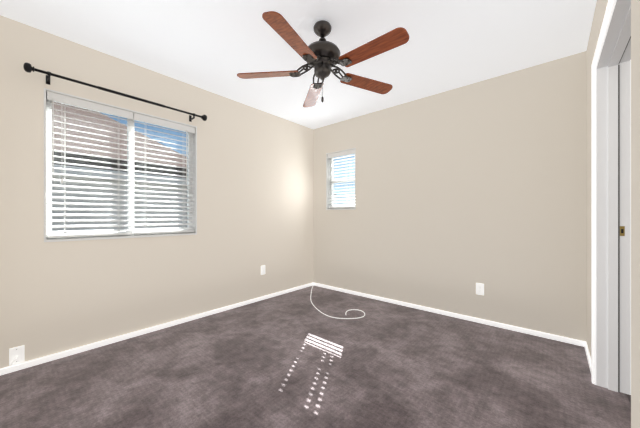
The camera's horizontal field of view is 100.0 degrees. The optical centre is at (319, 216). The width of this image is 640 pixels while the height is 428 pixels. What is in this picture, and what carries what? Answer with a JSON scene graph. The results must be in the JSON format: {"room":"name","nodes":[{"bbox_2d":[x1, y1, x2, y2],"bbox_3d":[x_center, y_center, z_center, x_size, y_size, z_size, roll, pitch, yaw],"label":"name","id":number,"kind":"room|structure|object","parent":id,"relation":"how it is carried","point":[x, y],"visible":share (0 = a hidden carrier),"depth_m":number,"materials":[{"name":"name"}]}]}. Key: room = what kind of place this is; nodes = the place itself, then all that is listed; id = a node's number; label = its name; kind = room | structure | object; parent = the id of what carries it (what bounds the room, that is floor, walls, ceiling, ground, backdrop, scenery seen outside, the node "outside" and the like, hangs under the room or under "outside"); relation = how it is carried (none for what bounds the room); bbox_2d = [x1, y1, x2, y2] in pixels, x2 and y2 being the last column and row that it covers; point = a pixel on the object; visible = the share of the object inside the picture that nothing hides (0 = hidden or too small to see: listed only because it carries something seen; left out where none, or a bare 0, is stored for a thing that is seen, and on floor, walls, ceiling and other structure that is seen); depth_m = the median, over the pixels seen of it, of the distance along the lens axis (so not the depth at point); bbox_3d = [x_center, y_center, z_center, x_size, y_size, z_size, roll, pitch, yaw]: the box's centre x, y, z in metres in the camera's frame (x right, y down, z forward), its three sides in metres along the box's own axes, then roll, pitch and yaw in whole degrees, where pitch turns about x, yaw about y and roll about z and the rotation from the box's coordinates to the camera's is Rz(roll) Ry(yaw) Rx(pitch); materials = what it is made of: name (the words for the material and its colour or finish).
{"room":"empty bedroom","nodes":[
{"label":"empty bedroom","id":0,"kind":"room"},
{"bbox_2d":[0,15,312,368],"bbox_3d":[-1.235,-0.146,2.993,0.125,2.440,3.560,0,0,41],"label":"wall","id":1,"kind":"structure","parent":0,"point":[255,166],"depth_m":2.44,"materials":[{"name":"beige paint"}]},
{"bbox_2d":[23,63,206,121],"bbox_3d":[-1.634,-1.022,2.348,0.116,0.081,1.292,0,0,41],"label":"curtain rod","id":2,"kind":"object","parent":1,"relation":"attached to","point":[27,67],"visible":1,"depth_m":2.16,"materials":[{"name":"black metal"}]},
{"bbox_2d":[44,88,196,241],"bbox_3d":[-1.707,-0.379,2.437,0.135,1.135,1.125,0,0,41],"label":"window","id":3,"kind":"structure","parent":1,"relation":"in","point":[191,229],"depth_m":2.33,"materials":[{"name":"white plastic"}]},
{"bbox_2d":[52,98,119,234],"bbox_3d":[-1.889,-0.371,2.183,0.079,1.032,0.416,0,0,41],"label":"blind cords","id":4,"kind":"object","parent":3,"relation":"attached to","point":[52,98],"visible":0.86,"depth_m":2.07,"materials":[{"name":"white fabric"}]},
{"bbox_2d":[145,122,191,231],"bbox_3d":[-1.485,-0.371,2.650,0.079,1.032,0.409,0,0,41],"label":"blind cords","id":5,"kind":"object","parent":3,"relation":"attached to","point":[145,122],"visible":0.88,"depth_m":2.74,"materials":[{"name":"white fabric"}]},
{"bbox_2d":[261,265,264,274],"bbox_3d":[-0.735,0.692,3.470,0.008,0.115,0.070,0,0,41],"label":"outlet","id":6,"kind":"object","parent":1,"relation":"attached to","point":[263,266],"visible":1,"depth_m":3.47,"materials":[{"name":"white plastic"}]},
{"bbox_2d":[0,0,596,128],"bbox_3d":[-0.037,-1.416,1.956,3.293,0.100,3.560,0,0,41],"label":"ceiling","id":7,"kind":"structure","parent":0,"point":[203,44],"depth_m":2.04,"materials":[{"name":"white paint"}]},
{"bbox_2d":[237,11,408,106],"bbox_3d":[0.047,-1.076,1.875,1.154,0.580,1.200,0,0,41],"label":"ceiling fan","id":8,"kind":"object","parent":7,"relation":"hanging from","point":[322,55],"depth_m":1.82,"materials":[{"name":"brown wood"}]},
{"bbox_2d":[0,285,630,427],"bbox_3d":[-0.037,1.124,1.956,3.293,0.100,3.560,0,0,41],"label":"floor","id":9,"kind":"structure","parent":0,"point":[279,361],"depth_m":1.79,"materials":[{"name":"grey carpet"}]},
{"bbox_2d":[310,286,364,318],"bbox_3d":[0.029,1.069,3.436,0.436,0.008,1.434,0,0,-27],"label":"coaxial cable","id":10,"kind":"object","parent":9,"relation":"on","point":[312,286],"visible":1,"depth_m":2.95,"materials":[{"name":"white plastic"}]},
{"bbox_2d":[313,51,585,340],"bbox_3d":[1.086,-0.146,3.255,3.043,2.440,0.125,0,0,41],"label":"wall","id":11,"kind":"structure","parent":0,"point":[483,182],"depth_m":2.75,"materials":[{"name":"beige paint"}]},
{"bbox_2d":[0,282,590,374],"bbox_3d":[-0.037,1.053,1.956,3.043,0.042,3.310,0,0,41],"label":"baseboard","id":12,"kind":"structure","parent":11,"relation":"attached to","point":[9,369],"depth_m":2.55,"materials":[{"name":"white wood"}]},
{"bbox_2d":[326,148,355,209],"bbox_3d":[0.329,-0.521,3.901,0.524,0.850,0.135,0,0,41],"label":"window","id":13,"kind":"structure","parent":11,"relation":"in","point":[330,202],"depth_m":3.92,"materials":[{"name":"white plastic"}]},
{"bbox_2d":[328,157,331,198],"bbox_3d":[0.283,-0.513,3.902,0.366,0.747,0.076,0,0,41],"label":"blind cords","id":14,"kind":"object","parent":13,"relation":"attached to","point":[328,157],"visible":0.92,"depth_m":3.99,"materials":[{"name":"white fabric"}]},
{"bbox_2d":[476,283,483,294],"bbox_3d":[1.615,0.733,2.710,0.070,0.115,0.008,0,0,41],"label":"wall outlet","id":15,"kind":"object","parent":11,"relation":"attached to","point":[478,285],"visible":1,"depth_m":2.71,"materials":[{"name":"white plastic"}]},
{"bbox_2d":[586,0,607,356],"bbox_3d":[1.167,-0.146,0.914,0.142,2.440,3.560,0,0,41],"label":"wall","id":16,"kind":"structure","parent":0,"point":[601,5],"depth_m":2.02,"materials":[{"name":"beige paint"}]},
{"bbox_2d":[591,0,630,394],"bbox_3d":[1.412,0.031,1.198,0.179,2.086,1.372,0,0,41],"label":"door frame","id":17,"kind":"structure","parent":16,"relation":"attached to","point":[611,63],"depth_m":1.65,"materials":[{"name":"white wood"}]},
{"bbox_2d":[631,0,639,427],"bbox_3d":[0.359,-0.146,0.152,0.081,2.440,1.100,0,0,41],"label":"wall","id":18,"kind":"structure","parent":0,"point":[635,4],"depth_m":0.56,"materials":[{"name":"beige paint"}]},
{"label":"outside","id":19,"kind":"structure","parent":0,"visible":0},
{"bbox_2d":[52,102,335,233],"bbox_3d":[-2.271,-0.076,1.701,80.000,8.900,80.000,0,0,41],"label":"neighboring house","id":20,"kind":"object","parent":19,"point":[58,107],"depth_m":6.17,"materials":[{"name":"grey paint"}]}
]}

